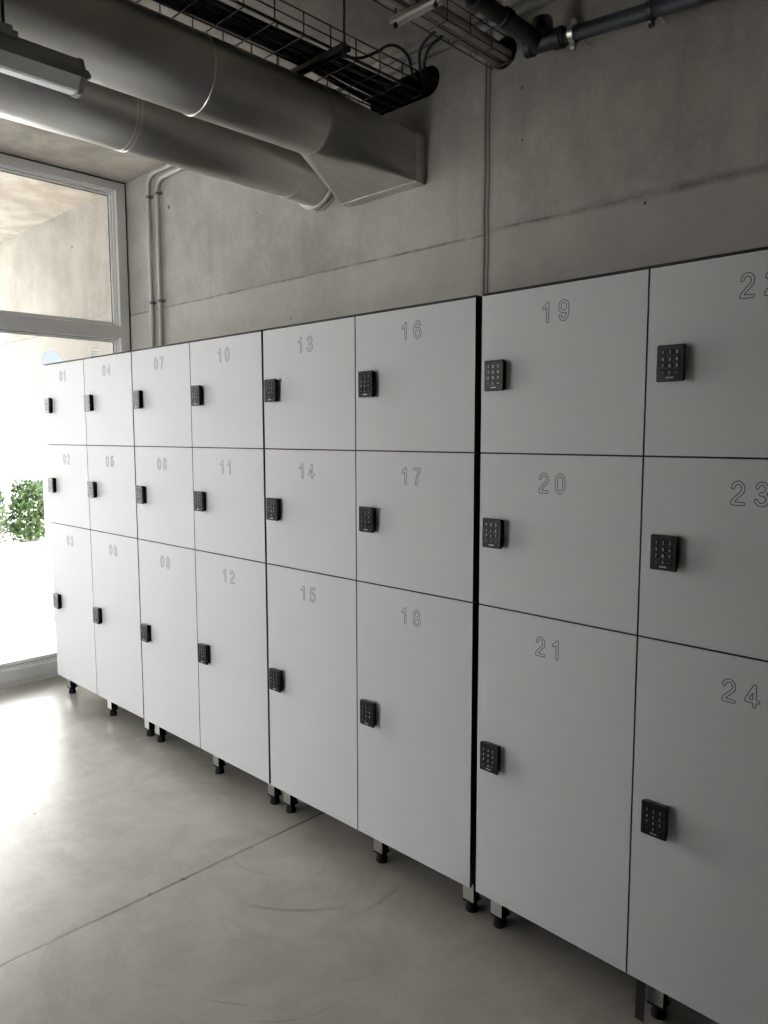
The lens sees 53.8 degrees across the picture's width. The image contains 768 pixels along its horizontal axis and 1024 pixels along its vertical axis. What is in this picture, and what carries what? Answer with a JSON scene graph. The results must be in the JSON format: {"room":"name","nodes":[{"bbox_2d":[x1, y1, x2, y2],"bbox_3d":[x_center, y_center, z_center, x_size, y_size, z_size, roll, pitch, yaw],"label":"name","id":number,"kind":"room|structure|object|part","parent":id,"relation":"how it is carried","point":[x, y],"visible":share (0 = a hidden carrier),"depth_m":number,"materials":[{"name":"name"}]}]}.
{"room":"locker room","nodes":[
{"label":"locker room","id":0,"kind":"room"},
{"bbox_2d":[0,0,505,242],"bbox_3d":[-0.774,-1.855,1.350,12.000,0.250,4.340,6,8,44],"label":"ceiling","id":1,"kind":"structure","parent":0,"point":[26,203],"depth_m":3.95,"materials":[{"name":"concrete"}]},
{"bbox_2d":[0,0,90,98],"bbox_3d":[-1.234,-1.405,1.558,0.093,0.686,1.255,6,8,44],"label":"light","id":2,"kind":"object","parent":1,"relation":"hanging from","point":[20,58],"visible":1,"depth_m":1.92,"materials":[{"name":"grey metal"}]},
{"bbox_3d":[-0.941,-1.487,1.838,0.008,0.580,0.008,6,8,44],"label":"suspension rod","id":3,"kind":"part","parent":2,"relation":"part of","materials":[{"name":"black metal"}]},
{"bbox_2d":[0,49,80,94],"bbox_3d":[-1.242,-1.083,1.581,0.081,0.031,1.205,6,8,44],"label":"diffuser","id":4,"kind":"object","parent":2,"relation":"attached to","point":[18,63],"depth_m":1.92,"materials":[{"name":"white plastic"}]},
{"bbox_2d":[0,72,334,211],"bbox_3d":[-1.624,-1.539,2.161,0.304,0.540,3.809,6,8,44],"label":"ventilation duct","id":5,"kind":"object","parent":1,"relation":"hanging from","point":[103,116],"visible":0.7,"depth_m":2.86,"materials":[{"name":"metal"}]},
{"bbox_2d":[0,0,424,207],"bbox_3d":[-1.319,-1.496,1.868,0.453,0.567,3.809,6,8,44],"label":"ventilation duct","id":6,"kind":"object","parent":1,"relation":"hanging from","point":[361,155],"visible":1,"depth_m":2.56,"materials":[{"name":"metal"}]},
{"bbox_2d":[276,0,350,75],"bbox_3d":[-0.276,-1.751,2.786,0.402,0.251,0.040,6,8,44],"label":"hanger","id":7,"kind":"object","parent":1,"relation":"hanging from","point":[341,49],"visible":0.59,"depth_m":2.73,"materials":[{"name":"metal"}]},
{"bbox_2d":[130,0,434,113],"bbox_3d":[-1.213,-1.603,1.859,0.310,0.083,3.960,6,8,44],"label":"cable tray","id":8,"kind":"object","parent":7,"relation":"on","point":[237,2],"visible":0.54,"depth_m":2.72,"materials":[{"name":"metal"}]},
{"bbox_2d":[157,0,394,112],"bbox_3d":[-1.218,-1.587,1.894,0.075,0.022,3.961,5,8,43],"label":"electrical cable","id":9,"kind":"object","parent":8,"relation":"in","point":[373,102],"visible":0.59,"depth_m":2.74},
{"bbox_2d":[169,0,403,108],"bbox_3d":[-1.198,-1.585,1.875,0.048,0.020,3.960,5,8,43],"label":"electrical cable","id":10,"kind":"object","parent":8,"relation":"in","point":[360,87],"visible":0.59,"depth_m":2.87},
{"bbox_2d":[183,0,413,104],"bbox_3d":[-1.182,-1.583,1.859,0.042,0.022,3.960,6,8,44],"label":"electrical cable","id":11,"kind":"object","parent":8,"relation":"in","point":[332,66],"visible":0.62,"depth_m":2.78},
{"bbox_2d":[190,0,424,99],"bbox_3d":[-1.160,-1.581,1.838,0.056,0.022,3.960,6,8,44],"label":"electrical cable","id":12,"kind":"object","parent":8,"relation":"in","point":[203,3],"visible":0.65,"depth_m":2.69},
{"bbox_2d":[209,0,425,97],"bbox_3d":[-1.170,-1.605,1.845,0.052,0.022,3.960,6,8,44],"label":"electrical cable","id":13,"kind":"object","parent":8,"relation":"in","point":[218,2],"visible":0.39,"depth_m":2.67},
{"bbox_2d":[363,85,405,105],"bbox_3d":[-1.208,-1.609,1.882,0.061,0.020,3.961,5,8,43],"label":"electrical cable","id":14,"kind":"object","parent":8,"relation":"in","point":[363,85],"visible":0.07,"depth_m":3.18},
{"bbox_2d":[355,73,415,101],"bbox_3d":[-1.192,-1.607,1.867,0.044,0.022,3.960,6,8,44],"label":"electrical cable","id":15,"kind":"object","parent":8,"relation":"in","point":[355,73],"visible":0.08,"depth_m":3.10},
{"bbox_2d":[341,44,432,93],"bbox_3d":[0.034,-1.761,2.965,0.661,0.148,0.019,-6,8,-44],"label":"electrical cable","id":16,"kind":"object","parent":8,"relation":"in","point":[382,48],"visible":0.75,"depth_m":2.98,"materials":[{"name":"black rubber"}]},
{"bbox_3d":[-0.140,-1.738,2.655,0.007,0.251,0.007,-3,6,-23],"label":"threaded rod","id":17,"kind":"part","parent":7,"relation":"part of","materials":[{"name":"metal"}]},
{"bbox_2d":[389,0,441,28],"bbox_3d":[0.099,-1.710,2.411,0.195,0.257,0.040,6,8,44],"label":"hanger","id":18,"kind":"object","parent":1,"relation":"hanging from","point":[421,7],"visible":1,"depth_m":2.42,"materials":[{"name":"metal"}]},
{"bbox_2d":[373,0,515,69],"bbox_3d":[-0.830,-1.554,1.498,0.098,0.071,3.970,6,8,44],"label":"cable tray","id":19,"kind":"object","parent":18,"relation":"on","point":[447,9],"visible":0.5,"depth_m":2.61,"materials":[{"name":"metal"}]},
{"bbox_2d":[418,30,436,89],"bbox_3d":[0.207,-1.761,2.821,0.200,0.142,0.718,1,6,10],"label":"electrical cable","id":20,"kind":"object","parent":19,"relation":"on","point":[429,36],"visible":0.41,"depth_m":2.97,"materials":[{"name":"black rubber"}]},
{"bbox_2d":[423,34,444,83],"bbox_3d":[0.214,-1.760,2.814,0.191,0.112,0.711,1,6,12],"label":"electrical cable","id":21,"kind":"object","parent":19,"relation":"on","point":[441,36],"visible":0.42,"depth_m":2.97,"materials":[{"name":"black rubber"}]},
{"bbox_2d":[384,0,509,69],"bbox_3d":[-0.829,-1.551,1.532,0.044,0.043,3.980,6,8,44],"label":"pipe","id":22,"kind":"object","parent":19,"relation":"in","point":[391,2],"visible":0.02,"depth_m":2.62,"materials":[{"name":"grey metal"}]},
{"bbox_2d":[403,0,515,63],"bbox_3d":[-0.797,-1.548,1.501,0.044,0.043,3.980,6,8,44],"label":"pipe","id":23,"kind":"object","parent":19,"relation":"in","point":[440,10],"visible":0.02,"depth_m":2.60,"materials":[{"name":"grey metal"}]},
{"bbox_2d":[0,675,718,1023],"bbox_3d":[-0.072,1.537,0.318,9.090,0.150,4.740,6,8,44],"label":"floor","id":24,"kind":"structure","parent":0,"point":[141,882],"depth_m":2.35,"materials":[{"name":"concrete"}]},
{"bbox_2d":[43,350,154,736],"bbox_3d":[-1.365,0.132,4.117,0.996,1.876,0.524,6,8,44],"label":"tall cabinet","id":25,"kind":"object","parent":24,"relation":"on","point":[89,411],"visible":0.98,"depth_m":3.89,"materials":[{"name":"white laminate"}]},
{"bbox_3d":[-1.706,-0.579,4.051,0.498,0.433,0.012,6,8,44],"label":"door","id":26,"kind":"part","parent":25,"relation":"part of","materials":[{"name":"white laminate"}]},
{"bbox_3d":[-1.706,-0.144,4.096,0.498,0.434,0.012,6,8,44],"label":"door","id":27,"kind":"part","parent":25,"relation":"part of","materials":[{"name":"white laminate"}]},
{"bbox_3d":[-1.806,0.971,4.377,0.040,0.074,0.040,6,8,44],"label":"leg","id":28,"kind":"part","parent":25,"relation":"part of","materials":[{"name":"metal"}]},
{"bbox_3d":[-1.705,0.516,4.163,0.498,0.883,0.012,6,8,44],"label":"door","id":29,"kind":"part","parent":25,"relation":"part of","materials":[{"name":"white laminate"}]},
{"bbox_3d":[-1.347,-0.544,3.705,0.494,0.433,0.012,6,8,44],"label":"door","id":30,"kind":"part","parent":25,"relation":"part of","materials":[{"name":"white laminate"}]},
{"bbox_3d":[-1.347,-0.109,3.750,0.494,0.434,0.012,6,8,44],"label":"door","id":31,"kind":"part","parent":25,"relation":"part of","materials":[{"name":"white laminate"}]},
{"bbox_3d":[-1.444,1.006,4.029,0.040,0.074,0.040,6,8,44],"label":"leg","id":32,"kind":"part","parent":25,"relation":"part of","materials":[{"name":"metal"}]},
{"bbox_3d":[-1.345,0.550,3.817,0.494,0.883,0.012,6,8,44],"label":"door","id":33,"kind":"part","parent":25,"relation":"part of","materials":[{"name":"white laminate"}]},
{"bbox_3d":[-1.161,1.034,3.756,0.040,0.074,0.040,6,8,44],"label":"leg","id":34,"kind":"part","parent":25,"relation":"part of","materials":[{"name":"metal"}]},
{"bbox_2d":[132,330,281,804],"bbox_3d":[-0.646,0.201,3.424,0.990,1.876,0.524,6,8,44],"label":"tall cabinet","id":35,"kind":"object","parent":24,"relation":"on","point":[198,405],"visible":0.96,"depth_m":3.19,"materials":[{"name":"white laminate"}]},
{"bbox_3d":[-1.087,1.041,3.685,0.040,0.074,0.040,6,8,44],"label":"leg","id":36,"kind":"part","parent":35,"relation":"part of","materials":[{"name":"metal"}]},
{"bbox_3d":[-0.987,-0.509,3.357,0.494,0.433,0.012,6,8,44],"label":"door","id":37,"kind":"part","parent":35,"relation":"part of","materials":[{"name":"white laminate"}]},
{"bbox_3d":[-0.986,-0.074,3.402,0.494,0.434,0.012,6,8,44],"label":"door","id":38,"kind":"part","parent":35,"relation":"part of","materials":[{"name":"white laminate"}]},
{"bbox_3d":[-0.985,0.585,3.470,0.494,0.883,0.012,6,8,44],"label":"door","id":39,"kind":"part","parent":35,"relation":"part of","materials":[{"name":"white laminate"}]},
{"bbox_3d":[-0.726,1.076,3.337,0.040,0.074,0.040,6,8,44],"label":"leg","id":40,"kind":"part","parent":35,"relation":"part of","materials":[{"name":"metal"}]},
{"bbox_3d":[-0.630,-0.474,3.013,0.492,0.433,0.012,6,8,44],"label":"door","id":41,"kind":"part","parent":35,"relation":"part of","materials":[{"name":"white laminate"}]},
{"bbox_3d":[-0.629,-0.039,3.058,0.492,0.434,0.012,6,8,44],"label":"door","id":42,"kind":"part","parent":35,"relation":"part of","materials":[{"name":"white laminate"}]},
{"bbox_3d":[-0.628,0.620,3.125,0.492,0.883,0.012,6,8,44],"label":"door","id":43,"kind":"part","parent":35,"relation":"part of","materials":[{"name":"white laminate"}]},
{"bbox_3d":[-0.442,1.103,3.063,0.040,0.074,0.040,6,8,44],"label":"leg","id":44,"kind":"part","parent":35,"relation":"part of","materials":[{"name":"metal"}]},
{"bbox_2d":[263,295,483,912],"bbox_3d":[0.071,0.271,2.732,0.986,1.876,0.524,6,8,44],"label":"tall cabinet","id":45,"kind":"object","parent":24,"relation":"on","point":[372,420],"visible":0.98,"depth_m":2.47,"materials":[{"name":"white laminate"}]},
{"bbox_3d":[-0.369,1.110,2.993,0.040,0.074,0.040,6,8,44],"label":"leg","id":46,"kind":"part","parent":45,"relation":"part of","materials":[{"name":"metal"}]},
{"bbox_3d":[-0.268,-0.439,2.665,0.492,0.433,0.012,6,8,44],"label":"door","id":47,"kind":"part","parent":45,"relation":"part of","materials":[{"name":"white laminate"}]},
{"bbox_3d":[-0.267,-0.004,2.709,0.492,0.434,0.012,6,8,44],"label":"door","id":48,"kind":"part","parent":45,"relation":"part of","materials":[{"name":"white laminate"}]},
{"bbox_3d":[-0.266,0.655,2.777,0.492,0.883,0.012,6,8,44],"label":"door","id":49,"kind":"part","parent":45,"relation":"part of","materials":[{"name":"white laminate"}]},
{"bbox_3d":[-0.008,1.145,2.644,0.040,0.074,0.040,6,8,44],"label":"leg","id":50,"kind":"part","parent":45,"relation":"part of","materials":[{"name":"metal"}]},
{"bbox_3d":[0.089,0.690,2.434,0.489,0.883,0.012,6,8,44],"label":"door","id":51,"kind":"part","parent":45,"relation":"part of","materials":[{"name":"white laminate"}]},
{"bbox_3d":[0.088,0.030,2.366,0.489,0.434,0.012,6,8,44],"label":"door","id":52,"kind":"part","parent":45,"relation":"part of","materials":[{"name":"white laminate"}]},
{"bbox_3d":[0.087,-0.405,2.322,0.489,0.433,0.012,6,8,44],"label":"door","id":53,"kind":"part","parent":45,"relation":"part of","materials":[{"name":"white laminate"}]},
{"bbox_3d":[0.276,1.173,2.371,0.040,0.074,0.040,6,8,44],"label":"leg","id":54,"kind":"part","parent":45,"relation":"part of","materials":[{"name":"metal"}]},
{"bbox_2d":[476,246,767,1023],"bbox_3d":[0.793,0.343,2.019,0.524,1.876,0.991,-6,8,-44],"label":"tall cabinet","id":55,"kind":"object","parent":24,"relation":"on","point":[622,731],"visible":1,"depth_m":1.86,"materials":[{"name":"white laminate"}]},
{"bbox_3d":[0.352,1.181,2.295,0.040,0.074,0.040,-6,8,-44],"label":"leg","id":56,"kind":"part","parent":55,"relation":"part of","materials":[{"name":"metal"}]},
{"bbox_3d":[0.453,0.726,2.075,0.012,0.883,0.489,-6,8,-44],"label":"door","id":57,"kind":"part","parent":55,"relation":"part of","materials":[{"name":"white laminate"}]},
{"bbox_3d":[0.451,0.067,2.008,0.012,0.434,0.489,-6,8,-44],"label":"door","id":58,"kind":"part","parent":55,"relation":"part of","materials":[{"name":"white laminate"}]},
{"bbox_3d":[0.451,-0.369,1.963,0.012,0.433,0.489,-6,8,-44],"label":"door","id":59,"kind":"part","parent":55,"relation":"part of","materials":[{"name":"white laminate"}]},
{"bbox_3d":[0.705,1.216,1.938,0.040,0.074,0.040,-6,8,-44],"label":"leg","id":60,"kind":"part","parent":55,"relation":"part of","materials":[{"name":"metal"}]},
{"bbox_3d":[0.801,0.761,1.722,0.012,0.883,0.498,-6,8,-44],"label":"door","id":61,"kind":"part","parent":55,"relation":"part of","materials":[{"name":"white laminate"}]},
{"bbox_3d":[0.800,0.102,1.655,0.012,0.434,0.498,-6,8,-44],"label":"door","id":62,"kind":"part","parent":55,"relation":"part of","materials":[{"name":"white laminate"}]},
{"bbox_3d":[0.800,-0.333,1.610,0.012,0.433,0.498,-6,8,-44],"label":"door","id":63,"kind":"part","parent":55,"relation":"part of","materials":[{"name":"white laminate"}]},
{"bbox_2d":[0,0,767,621],"bbox_3d":[0.634,-0.279,2.969,12.000,3.220,0.300,6,8,44],"label":"wall","id":64,"kind":"structure","parent":0,"point":[639,146],"depth_m":2.89,"materials":[{"name":"concrete"}]},
{"bbox_2d":[146,0,525,346],"bbox_3d":[1.554,-0.432,1.824,8.314,2.655,0.033,6,8,44],"label":"conduit","id":65,"kind":"object","parent":64,"relation":"attached to","point":[510,3],"visible":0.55,"depth_m":4.53,"materials":[{"name":"grey metal"}]},
{"bbox_2d":[155,0,554,345],"bbox_3d":[1.591,-0.406,1.790,8.210,2.610,0.033,6,8,44],"label":"conduit","id":66,"kind":"object","parent":64,"relation":"attached to","point":[536,4],"visible":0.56,"depth_m":4.34,"materials":[{"name":"grey metal"}]},
{"bbox_2d":[566,18,590,50],"bbox_3d":[0.650,-1.571,2.513,0.023,0.093,0.138,6,8,44],"label":"clamp","id":67,"kind":"object","parent":64,"relation":"attached to","point":[570,39],"visible":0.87,"depth_m":2.48,"materials":[{"name":"metal"}]},
{"bbox_3d":[0.668,-1.575,2.531,0.008,0.008,0.086,6,8,44],"label":"threaded rod","id":68,"kind":"part","parent":67,"relation":"part of","materials":[{"name":"metal"}]},
{"bbox_2d":[463,0,716,58],"bbox_3d":[0.367,-1.267,0.210,3.294,0.490,3.714,6,8,44],"label":"drain pipe","id":69,"kind":"object","parent":64,"relation":"attached to","point":[537,37],"visible":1,"depth_m":2.46,"materials":[{"name":"grey plastic"}]},
{"bbox_2d":[645,0,668,27],"bbox_3d":[0.843,-1.527,2.329,0.023,0.093,0.138,6,8,44],"label":"clamp","id":70,"kind":"object","parent":64,"relation":"attached to","point":[651,21],"visible":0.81,"depth_m":2.29,"materials":[{"name":"grey metal"}]},
{"bbox_3d":[0.862,-1.531,2.348,0.008,0.008,0.086,6,8,44],"label":"threaded rod","id":71,"kind":"part","parent":70,"relation":"part of","materials":[{"name":"metal"}]},
{"bbox_3d":[-4.167,-0.295,2.472,0.190,3.070,0.990,6,8,44],"label":"wall","id":72,"kind":"structure","parent":0,"visible":0},
{"bbox_2d":[0,152,130,688],"bbox_3d":[-2.716,-0.441,3.872,0.085,3.070,3.050,6,8,44],"label":"window","id":73,"kind":"structure","parent":72,"relation":"in","point":[117,331],"depth_m":4.63,"materials":[{"name":"grey metal"}]},
{"bbox_3d":[-2.715,1.035,4.022,0.085,0.102,2.908,6,8,44],"label":"rail","id":74,"kind":"part","parent":73,"relation":"part of","materials":[{"name":"grey metal"}]},
{"bbox_2d":[41,351,62,365],"bbox_3d":[-2.007,-0.909,4.575,0.001,0.132,0.132,6,8,44],"label":"window sticker","id":75,"kind":"object","parent":73,"relation":"attached to","point":[48,357],"visible":0.57,"depth_m":4.57,"materials":[{"name":"blue plastic"}]},
{"bbox_3d":[-2.717,-0.435,3.872,0.085,3.058,3.028,6,8,44],"label":"frame","id":76,"kind":"part","parent":73,"relation":"part of","materials":[{"name":"grey metal"}]},
{"bbox_2d":[90,348,99,356],"bbox_3d":[-1.819,-0.994,4.761,0.001,0.071,0.066,6,8,44],"label":"window sticker","id":77,"kind":"object","parent":73,"relation":"attached to","point":[93,351],"visible":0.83,"depth_m":4.76,"materials":[{"name":"white paper"}]},
{"label":"outside","id":78,"kind":"structure","parent":0,"visible":0},
{"bbox_2d":[0,449,56,664],"bbox_3d":[-27.384,-2.768,42.831,89.610,0.146,140.000,6,8,44],"label":"ground","id":79,"kind":"structure","parent":78,"point":[27,631],"depth_m":7.44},
{"bbox_2d":[0,524,7,543],"bbox_3d":[-5.484,0.138,10.050,0.782,0.745,0.782,6,8,44],"label":"shrub","id":80,"kind":"object","parent":79,"relation":"on","point":[2,529],"visible":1,"depth_m":10.17,"materials":[{"name":"green plant"}]},
{"bbox_2d":[0,484,8,533],"bbox_3d":[-6.001,-0.098,11.215,0.895,0.979,0.903,-2,6,-15],"label":"shrub","id":81,"kind":"object","parent":79,"relation":"on","point":[3,511],"visible":0.78,"depth_m":11.32,"materials":[{"name":"green plant"}]},
{"bbox_2d":[0,446,40,448],"bbox_3d":[-53.673,-5.518,68.156,0.400,0.254,140.000,6,8,44],"label":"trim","id":82,"kind":"structure","parent":79,"relation":"on","point":[22,447],"depth_m":82.72,"materials":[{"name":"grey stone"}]},
{"bbox_2d":[3,474,44,541],"bbox_3d":[-5.003,-0.065,10.782,0.822,0.955,0.777,6,8,44],"label":"shrub","id":83,"kind":"object","parent":79,"relation":"on","point":[33,490],"visible":0.78,"depth_m":10.60,"materials":[{"name":"green plant"}]}
]}

